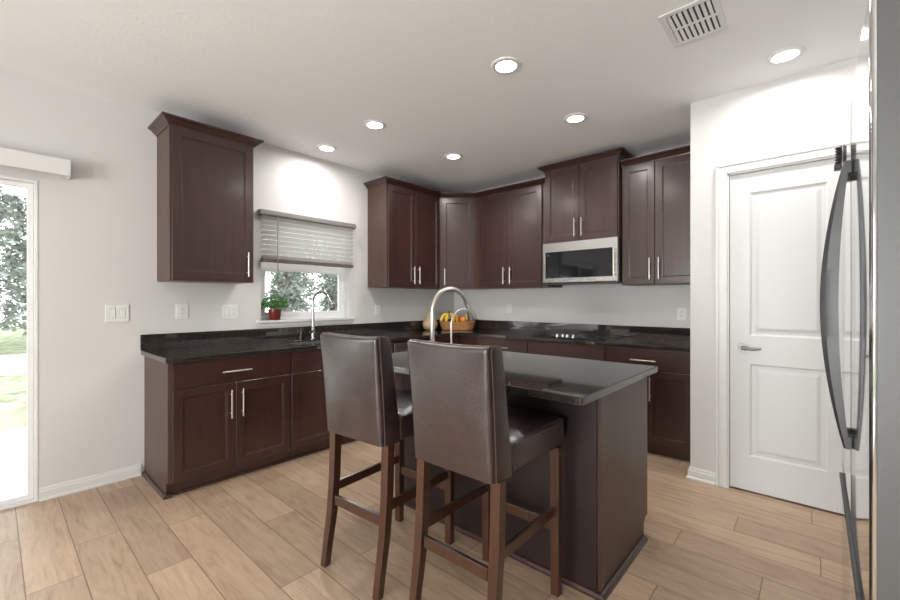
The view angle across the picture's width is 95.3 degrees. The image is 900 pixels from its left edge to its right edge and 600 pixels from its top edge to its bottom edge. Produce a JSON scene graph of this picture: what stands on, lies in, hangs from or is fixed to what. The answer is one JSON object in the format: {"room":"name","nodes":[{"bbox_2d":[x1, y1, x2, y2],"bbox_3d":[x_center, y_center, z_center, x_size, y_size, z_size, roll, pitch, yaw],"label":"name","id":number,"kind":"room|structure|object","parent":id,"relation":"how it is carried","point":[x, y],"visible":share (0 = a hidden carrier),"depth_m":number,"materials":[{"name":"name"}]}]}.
{"room":"kitchen","nodes":[
{"label":"kitchen","id":0,"kind":"room"},
{"bbox_2d":[0,68,453,500],"bbox_3d":[-2.624,-0.070,2.811,0.140,2.740,8.180,0,0,42],"label":"wall","id":1,"kind":"structure","parent":0,"point":[97,227],"depth_m":2.94,"materials":[{"name":"white paint"}]},
{"bbox_2d":[0,175,37,510],"bbox_3d":[-3.325,0.263,2.019,0.139,2.075,1.825,0,0,42],"label":"door","id":2,"kind":"structure","parent":1,"relation":"in","point":[31,496],"depth_m":2.65,"materials":[{"name":"white plastic"}]},
{"bbox_2d":[0,147,70,179],"bbox_3d":[-3.218,-0.869,1.956,0.110,0.107,2.072,0,0,42],"label":"blind valance","id":3,"kind":"object","parent":1,"relation":"attached to","point":[8,157],"visible":1,"depth_m":2.57,"materials":[{"name":"white"}]},
{"bbox_2d":[39,463,140,501],"bbox_3d":[-2.479,1.258,2.853,0.022,0.084,0.537,0,0,42],"label":"baseboard","id":4,"kind":"structure","parent":1,"relation":"attached to","point":[88,482],"depth_m":2.83,"materials":[{"name":"white paint"}]},
{"bbox_2d":[105,305,128,321],"bbox_3d":[-2.397,0.092,2.954,0.009,0.125,0.135,0,0,42],"label":"light switch","id":5,"kind":"object","parent":1,"relation":"attached to","point":[113,313],"visible":1,"depth_m":2.95,"materials":[{"name":"white plastic"}]},
{"bbox_2d":[176,304,187,318],"bbox_3d":[-2.128,0.085,3.256,0.008,0.120,0.085,0,0,42],"label":"wall outlet","id":6,"kind":"object","parent":1,"relation":"attached to","point":[181,309],"visible":1,"depth_m":3.25,"materials":[{"name":"white plastic"}]},
{"bbox_2d":[180,307,184,314],"bbox_3d":[-2.126,0.085,3.254,0.002,0.066,0.033,0,0,42],"label":"receptacle","id":7,"kind":"object","parent":6,"relation":"attached to","point":[182,309],"depth_m":3.25,"materials":[{"name":"white plastic"}]},
{"bbox_2d":[148,111,263,283],"bbox_3d":[-1.901,-0.726,3.222,0.389,1.162,0.701,0,0,42],"label":"upper cabinet","id":8,"kind":"object","parent":1,"relation":"attached to","point":[205,171],"visible":1,"depth_m":3.08,"materials":[{"name":"brown wood"}]},
{"bbox_2d":[222,304,237,318],"bbox_3d":[-1.888,0.095,3.524,0.009,0.122,0.128,0,0,42],"label":"outlet","id":9,"kind":"object","parent":1,"relation":"attached to","point":[229,311],"visible":1,"depth_m":3.52,"materials":[{"name":"white plastic"}]},
{"bbox_2d":[261,219,344,319],"bbox_3d":[-1.480,-0.302,4.146,0.060,0.975,0.945,0,0,42],"label":"window","id":10,"kind":"structure","parent":1,"relation":"in","point":[265,266],"depth_m":4.15,"materials":[{"name":"white plastic"}]},
{"bbox_2d":[257,209,355,289],"bbox_3d":[-1.369,-0.460,4.047,0.084,0.720,1.019,0,0,42],"label":"window blind","id":11,"kind":"object","parent":10,"relation":"attached to","point":[282,223],"visible":1,"depth_m":3.99,"materials":[{"name":"grey plastic"}]},
{"bbox_2d":[256,317,353,326],"bbox_3d":[-1.418,0.210,4.091,0.108,0.059,1.035,0,0,42],"label":"trim","id":12,"kind":"structure","parent":1,"relation":"attached to","point":[307,321],"depth_m":4.00,"materials":[{"name":"white paint"}]},
{"bbox_2d":[261,292,289,319],"bbox_3d":[-1.621,0.053,3.814,0.173,0.257,0.268,0,0,42],"label":"potted plant","id":13,"kind":"object","parent":12,"relation":"on","point":[274,314],"visible":1,"depth_m":3.78,"materials":[{"name":"green plant"}]},
{"bbox_2d":[375,305,380,314],"bbox_3d":[-0.829,0.110,4.710,0.008,0.118,0.080,0,0,42],"label":"wall outlet","id":14,"kind":"object","parent":1,"relation":"attached to","point":[377,307],"visible":1,"depth_m":4.71,"materials":[{"name":"white plastic"}]},
{"bbox_2d":[363,176,441,288],"bbox_3d":[-0.524,-0.726,4.765,0.389,1.162,0.888,0,0,42],"label":"upper cabinet","id":15,"kind":"object","parent":1,"relation":"attached to","point":[404,217],"visible":1,"depth_m":4.58,"materials":[{"name":"brown wood"}]},
{"bbox_2d":[0,440,841,599],"bbox_3d":[-0.834,1.350,1.213,4.940,0.100,8.180,0,0,42],"label":"floor","id":16,"kind":"structure","parent":0,"point":[259,534],"depth_m":2.18,"materials":[{"name":"brown wood"}]},
{"bbox_2d":[141,352,289,499],"bbox_3d":[-1.774,0.853,3.157,0.664,0.894,0.850,0,0,42],"label":"base cabinet","id":17,"kind":"object","parent":16,"relation":"on","point":[207,422],"visible":0.94,"depth_m":2.91,"materials":[{"name":"brown wood"}]},
{"bbox_2d":[140,319,689,363],"bbox_3d":[0.019,0.330,3.361,3.070,0.150,3.556,0,0,42],"label":"countertop","id":18,"kind":"structure","parent":17,"relation":"on","point":[167,348],"depth_m":3.85,"materials":[{"name":"black stone"}]},
{"bbox_2d":[289,340,320,344],"bbox_3d":[-1.151,0.474,3.802,0.338,0.180,0.698,0,0,42],"label":"sink","id":19,"kind":"object","parent":18,"relation":"in","point":[319,341],"visible":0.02,"depth_m":3.83,"materials":[{"name":"silver metal"}]},
{"bbox_2d":[309,291,334,338],"bbox_3d":[-1.225,0.138,3.910,0.290,0.467,0.081,0,0,25],"label":"kitchen faucet","id":20,"kind":"object","parent":18,"relation":"on","point":[331,305],"visible":0.98,"depth_m":3.95,"materials":[{"name":"silver metal"}]},
{"bbox_2d":[423,311,437,329],"bbox_3d":[-0.252,0.239,5.184,0.192,0.265,0.192,0,0,42],"label":"gourd","id":21,"kind":"object","parent":18,"relation":"on","point":[426,323],"visible":0.52,"depth_m":5.12,"materials":[{"name":"brown food"}]},
{"bbox_2d":[439,320,475,329],"bbox_3d":[0.094,0.311,5.211,0.466,0.120,0.286,0,0,1],"label":"fruit basket","id":22,"kind":"object","parent":18,"relation":"on","point":[445,325],"visible":0.86,"depth_m":5.10,"materials":[{"name":"brown wicker"}]},
{"bbox_2d":[440,311,457,321],"bbox_3d":[-0.001,0.216,5.183,0.211,0.163,0.156,0,0,-31],"label":"banana bunch","id":23,"kind":"object","parent":22,"relation":"in","point":[446,315],"visible":0.77,"depth_m":5.17,"materials":[{"name":"yellow food"}]},
{"bbox_2d":[533,333,624,340],"bbox_3d":[1.312,0.353,4.188,0.760,0.036,0.505,0,0,42],"label":"cooktop","id":24,"kind":"object","parent":18,"relation":"in","point":[552,335],"visible":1,"depth_m":4.12,"materials":[{"name":"black glass"}]},
{"bbox_2d":[287,342,392,460],"bbox_3d":[-1.134,0.853,3.874,0.664,0.894,1.070,0,0,42],"label":"base cabinet","id":25,"kind":"object","parent":16,"relation":"on","point":[309,434],"visible":0.23,"depth_m":3.40,"materials":[{"name":"brown wood"}]},
{"bbox_2d":[320,332,454,599],"bbox_3d":[-0.299,0.728,2.121,0.430,1.144,0.600,0,0,37],"label":"bar stool","id":26,"kind":"object","parent":16,"relation":"on","point":[364,404],"visible":0.89,"depth_m":1.89,"materials":[{"name":"brown leather"}]},
{"bbox_2d":[393,338,435,388],"bbox_3d":[-0.558,0.855,4.484,0.634,0.890,0.596,0,0,42],"label":"dishwasher","id":27,"kind":"object","parent":16,"relation":"on","point":[398,346],"visible":0.19,"depth_m":4.13,"materials":[{"name":"black plastic"}]},
{"bbox_2d":[393,338,429,350],"bbox_3d":[-0.587,0.855,4.510,0.558,0.890,0.596,0,0,42],"label":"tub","id":28,"kind":"object","parent":27,"relation":"in","point":[426,338],"depth_m":4.18,"materials":[{"name":"plastic"}]},
{"bbox_2d":[435,335,477,344],"bbox_3d":[0.049,0.853,5.033,0.886,0.894,1.022,0,0,42],"label":"base cabinet","id":29,"kind":"object","parent":16,"relation":"on","point":[458,339],"visible":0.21,"depth_m":4.75,"materials":[{"name":"brown wood"}]},
{"bbox_2d":[407,339,564,599],"bbox_3d":[0.170,0.728,1.755,0.430,1.144,0.600,0,0,41],"label":"bar stool","id":30,"kind":"object","parent":16,"relation":"on","point":[464,424],"visible":1,"depth_m":1.56,"materials":[{"name":"brown leather"}]},
{"bbox_2d":[478,336,528,352],"bbox_3d":[0.747,0.853,4.657,0.653,0.894,0.653,0,0,42],"label":"base cabinet","id":31,"kind":"object","parent":16,"relation":"on","point":[510,345],"visible":0.21,"depth_m":4.38,"materials":[{"name":"brown wood"}]},
{"bbox_2d":[401,374,647,599],"bbox_3d":[0.401,0.853,2.484,1.353,0.894,0.740,0,0,42],"label":"kitchen island","id":32,"kind":"object","parent":16,"relation":"on","point":[604,479],"visible":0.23,"depth_m":1.95,"materials":[{"name":"brown wood"}]},
{"bbox_2d":[392,351,657,405],"bbox_3d":[0.256,0.389,2.470,1.572,0.034,1.003,0,0,42],"label":"countertop","id":33,"kind":"structure","parent":32,"relation":"on","point":[576,381],"depth_m":2.03,"materials":[{"name":"black stone"}]},
{"bbox_2d":[430,287,476,340],"bbox_3d":[0.030,0.141,2.640,0.398,0.461,0.094,0,0,-40],"label":"island faucet","id":34,"kind":"object","parent":33,"relation":"on","point":[471,315],"visible":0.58,"depth_m":2.58,"materials":[{"name":"silver metal"}]},
{"bbox_2d":[450,308,468,342],"bbox_3d":[0.056,0.210,2.498,0.149,0.324,0.026,0,0,-38],"label":"tap","id":35,"kind":"object","parent":33,"relation":"on","point":[457,311],"visible":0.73,"depth_m":2.46,"materials":[{"name":"silver metal"}]},
{"bbox_2d":[528,340,605,360],"bbox_3d":[1.290,0.853,4.172,0.799,0.894,0.653,0,0,42],"label":"base cabinet","id":36,"kind":"object","parent":16,"relation":"on","point":[570,350],"visible":0.14,"depth_m":3.92,"materials":[{"name":"brown wood"}]},
{"bbox_2d":[606,346,689,461],"bbox_3d":[1.858,0.853,3.665,0.720,0.894,0.653,0,0,42],"label":"base cabinet","id":37,"kind":"object","parent":16,"relation":"on","point":[668,389],"visible":0.46,"depth_m":3.36,"materials":[{"name":"brown wood"}]},
{"bbox_2d":[820,0,899,599],"bbox_3d":[1.229,0.410,0.726,0.853,1.780,0.910,0,0,42],"label":"refrigerator","id":38,"kind":"object","parent":16,"relation":"on","point":[865,207],"visible":1,"depth_m":0.65,"materials":[{"name":"grey metal"}]},
{"bbox_2d":[0,0,867,192],"bbox_3d":[-0.834,-1.500,1.213,4.940,0.120,8.180,0,0,42],"label":"ceiling","id":39,"kind":"structure","parent":0,"point":[299,76],"depth_m":2.52,"materials":[{"name":"white paint"}]},
{"bbox_2d":[317,144,336,151],"bbox_3d":[-1.161,-1.433,3.865,0.184,0.011,0.184,0,0,42],"label":"recessed light","id":40,"kind":"object","parent":39,"relation":"in","point":[323,147],"visible":1,"depth_m":3.85,"materials":[{"name":"white plastic"}]},
{"bbox_2d":[363,119,385,129],"bbox_3d":[-0.615,-1.433,3.350,0.184,0.011,0.184,0,0,42],"label":"recessed light","id":41,"kind":"object","parent":39,"relation":"in","point":[373,124],"visible":1,"depth_m":3.33,"materials":[{"name":"white plastic"}]},
{"bbox_2d":[444,153,461,159],"bbox_3d":[0.034,-1.433,4.085,0.184,0.011,0.184,0,0,42],"label":"recessed light","id":42,"kind":"object","parent":39,"relation":"in","point":[452,156],"visible":1,"depth_m":4.08,"materials":[{"name":"white plastic"}]},
{"bbox_2d":[491,56,520,73],"bbox_3d":[0.343,-1.433,2.509,0.184,0.011,0.184,0,0,42],"label":"recessed light","id":43,"kind":"object","parent":39,"relation":"in","point":[503,65],"visible":1,"depth_m":2.50,"materials":[{"name":"white plastic"}]},
{"bbox_2d":[563,113,587,123],"bbox_3d":[0.989,-1.433,3.233,0.184,0.011,0.184,0,0,42],"label":"recessed light","id":44,"kind":"object","parent":39,"relation":"in","point":[573,118],"visible":1,"depth_m":3.22,"materials":[{"name":"white plastic"}]},
{"bbox_2d":[658,0,728,47],"bbox_3d":[1.261,-1.434,2.118,0.256,0.012,0.336,0,0,42],"label":"ceiling vent","id":45,"kind":"object","parent":39,"relation":"in","point":[698,19],"visible":1,"depth_m":2.11,"materials":[{"name":"white metal"}]},
{"bbox_2d":[765,45,805,64],"bbox_3d":[1.964,-1.433,2.403,0.184,0.011,0.184,0,0,42],"label":"recessed light","id":46,"kind":"object","parent":39,"relation":"in","point":[786,54],"visible":1,"depth_m":2.39,"materials":[{"name":"white plastic"}]},
{"bbox_2d":[454,145,689,327],"bbox_3d":[1.895,-0.070,4.166,4.800,2.740,0.140,0,0,42],"label":"wall","id":47,"kind":"structure","parent":0,"point":[600,304],"depth_m":4.44,"materials":[{"name":"white paint"}]},
{"bbox_2d":[434,192,479,289],"bbox_3d":[0.085,-0.726,5.234,0.672,1.162,0.672,0,0,42],"label":"upper cabinet","id":48,"kind":"object","parent":47,"relation":"attached to","point":[457,209],"visible":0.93,"depth_m":5.01,"materials":[{"name":"brown wood"}]},
{"bbox_2d":[506,304,511,312],"bbox_3d":[0.732,0.100,5.104,0.078,0.118,0.008,0,0,42],"label":"wall outlet","id":49,"kind":"object","parent":47,"relation":"attached to","point":[508,306],"visible":1,"depth_m":5.10,"materials":[{"name":"white plastic"}]},
{"bbox_2d":[475,177,561,288],"bbox_3d":[0.777,-0.726,4.807,0.978,1.162,0.389,0,0,42],"label":"upper cabinet","id":50,"kind":"object","parent":47,"relation":"attached to","point":[510,219],"visible":0.93,"depth_m":4.67,"materials":[{"name":"brown wood"}]},
{"bbox_2d":[537,147,634,243],"bbox_3d":[1.401,-0.996,4.197,0.879,0.806,0.469,0,0,42],"label":"upper cabinet","id":51,"kind":"object","parent":47,"relation":"attached to","point":[583,195],"visible":0.93,"depth_m":4.01,"materials":[{"name":"brown wood"}]},
{"bbox_2d":[543,237,621,284],"bbox_3d":[1.394,-0.379,4.188,0.766,0.421,0.489,0,0,42],"label":"microwave","id":52,"kind":"object","parent":51,"relation":"attached to","point":[591,261],"visible":0.95,"depth_m":4.00,"materials":[{"name":"silver metal"}]},
{"bbox_2d":[620,145,689,285],"bbox_3d":[1.966,-0.726,3.746,0.674,1.162,0.389,0,0,42],"label":"upper cabinet","id":53,"kind":"object","parent":47,"relation":"attached to","point":[655,186],"visible":0.85,"depth_m":3.65,"materials":[{"name":"brown wood"}]},
{"bbox_2d":[677,308,685,319],"bbox_3d":[2.163,0.125,3.827,0.078,0.118,0.008,0,0,42],"label":"wall outlet","id":54,"kind":"object","parent":47,"relation":"attached to","point":[681,312],"visible":1,"depth_m":3.83,"materials":[{"name":"white plastic"}]},
{"bbox_2d":[690,57,857,472],"bbox_3d":[2.646,-0.070,2.805,1.587,2.740,0.890,0,0,42],"label":"wall","id":55,"kind":"structure","parent":0,"point":[809,109],"depth_m":2.89,"materials":[{"name":"white paint"}]},
{"bbox_2d":[686,466,715,485],"bbox_3d":[1.876,1.258,3.029,0.183,0.084,0.242,0,0,42],"label":"baseboard","id":56,"kind":"structure","parent":55,"relation":"attached to","point":[696,474],"depth_m":2.94,"materials":[{"name":"white paint"}]},
{"bbox_2d":[716,142,842,487],"bbox_3d":[2.195,0.177,2.669,0.768,2.245,0.131,0,0,42],"label":"trim","id":57,"kind":"structure","parent":55,"relation":"attached to","point":[723,172],"depth_m":2.85,"materials":[{"name":"white paint"}]},
{"bbox_2d":[730,158,841,513],"bbox_3d":[2.164,0.211,2.635,0.612,2.153,0.102,0,0,42],"label":"door","id":58,"kind":"structure","parent":55,"relation":"in","point":[786,443],"depth_m":2.67,"materials":[{"name":"white paint"}]},
{"bbox_2d":[834,145,841,170],"bbox_3d":[1.236,-0.452,1.306,0.018,0.074,0.031,0,0,42],"label":"clip","id":59,"kind":"object","parent":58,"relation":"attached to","point":[838,165],"visible":0.98,"depth_m":1.30,"materials":[{"name":"black plastic"}]},
{"label":"outside","id":60,"kind":"structure","parent":0,"visible":0},
{"bbox_2d":[0,321,26,429],"bbox_3d":[-14.712,1.470,16.482,36.099,0.100,55.000,0,0,42],"label":"ground","id":61,"kind":"structure","parent":60,"point":[13,388],"depth_m":6.62,"materials":[{"name":"green plant"}]},
{"bbox_2d":[0,188,26,336],"bbox_3d":[-11.955,-1.679,11.981,3.154,6.513,2.619,0,0,-33],"label":"tree","id":62,"kind":"object","parent":61,"relation":"on","point":[6,214],"visible":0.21,"depth_m":11.43,"materials":[{"name":"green plant"}]},
{"bbox_2d":[0,194,26,315],"bbox_3d":[-17.012,-1.488,16.882,2.459,6.112,2.954,0,0,5],"label":"tree","id":63,"kind":"object","parent":61,"relation":"on","point":[24,198],"visible":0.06,"depth_m":16.04,"materials":[{"name":"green plant"}]},
{"bbox_2d":[0,186,26,327],"bbox_3d":[-15.356,-1.819,13.034,2.732,6.807,3.302,0,0,-20],"label":"tree","id":64,"kind":"object","parent":61,"relation":"on","point":[1,259],"visible":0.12,"depth_m":13.59,"materials":[{"name":"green plant"}]},
{"bbox_2d":[266,234,303,311],"bbox_3d":[-9.706,-1.352,24.676,2.344,5.825,2.815,0,0,14],"label":"tree","id":65,"kind":"object","parent":61,"relation":"on","point":[272,286],"visible":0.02,"depth_m":24.26,"materials":[{"name":"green plant"}]},
{"bbox_2d":[265,232,321,311],"bbox_3d":[-6.719,-1.695,17.122,3.164,6.548,2.634,0,0,42],"label":"tree","id":66,"kind":"object","parent":61,"relation":"on","point":[288,288],"visible":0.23,"depth_m":16.98,"materials":[{"name":"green plant"}]},
{"bbox_2d":[272,241,315,311],"bbox_3d":[-7.968,-1.368,20.655,2.352,5.859,2.842,0,0,35],"label":"tree","id":67,"kind":"object","parent":61,"relation":"on","point":[280,281],"visible":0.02,"depth_m":20.39,"materials":[{"name":"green plant"}]},
{"bbox_2d":[315,246,332,306],"bbox_3d":[-7.675,-1.378,27.755,2.849,5.882,2.364,0,0,39],"label":"tree","id":68,"kind":"object","parent":61,"relation":"on","point":[319,276],"visible":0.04,"depth_m":27.54,"materials":[{"name":"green plant"}]},
{"bbox_2d":[315,236,333,310],"bbox_3d":[-9.139,-1.727,31.660,2.705,6.615,3.188,0,0,26],"label":"tree","id":69,"kind":"object","parent":61,"relation":"on","point":[319,236],"visible":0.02,"depth_m":31.48,"materials":[{"name":"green plant"}]},
{"bbox_2d":[317,237,337,310],"bbox_3d":[-6.272,-1.922,23.674,2.820,7.024,3.407,0,0,-32],"label":"tree","id":70,"kind":"object","parent":61,"relation":"on","point":[325,275],"visible":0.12,"depth_m":23.23,"materials":[{"name":"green plant"}]},
{"bbox_2d":[325,259,337,310],"bbox_3d":[-4.782,-1.650,19.953,2.590,6.452,3.130,0,0,-24],"label":"tree","id":71,"kind":"object","parent":61,"relation":"on","point":[332,277],"visible":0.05,"depth_m":19.53,"materials":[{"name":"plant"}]},
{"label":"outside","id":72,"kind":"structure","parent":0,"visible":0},
{"bbox_2d":[0,354,26,375],"bbox_3d":[-8.407,1.409,10.854,4.000,0.019,55.000,0,0,42],"label":"path","id":73,"kind":"structure","parent":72,"point":[17,363],"depth_m":8.97,"materials":[{"name":"white concrete"}]},
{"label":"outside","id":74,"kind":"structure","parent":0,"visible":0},
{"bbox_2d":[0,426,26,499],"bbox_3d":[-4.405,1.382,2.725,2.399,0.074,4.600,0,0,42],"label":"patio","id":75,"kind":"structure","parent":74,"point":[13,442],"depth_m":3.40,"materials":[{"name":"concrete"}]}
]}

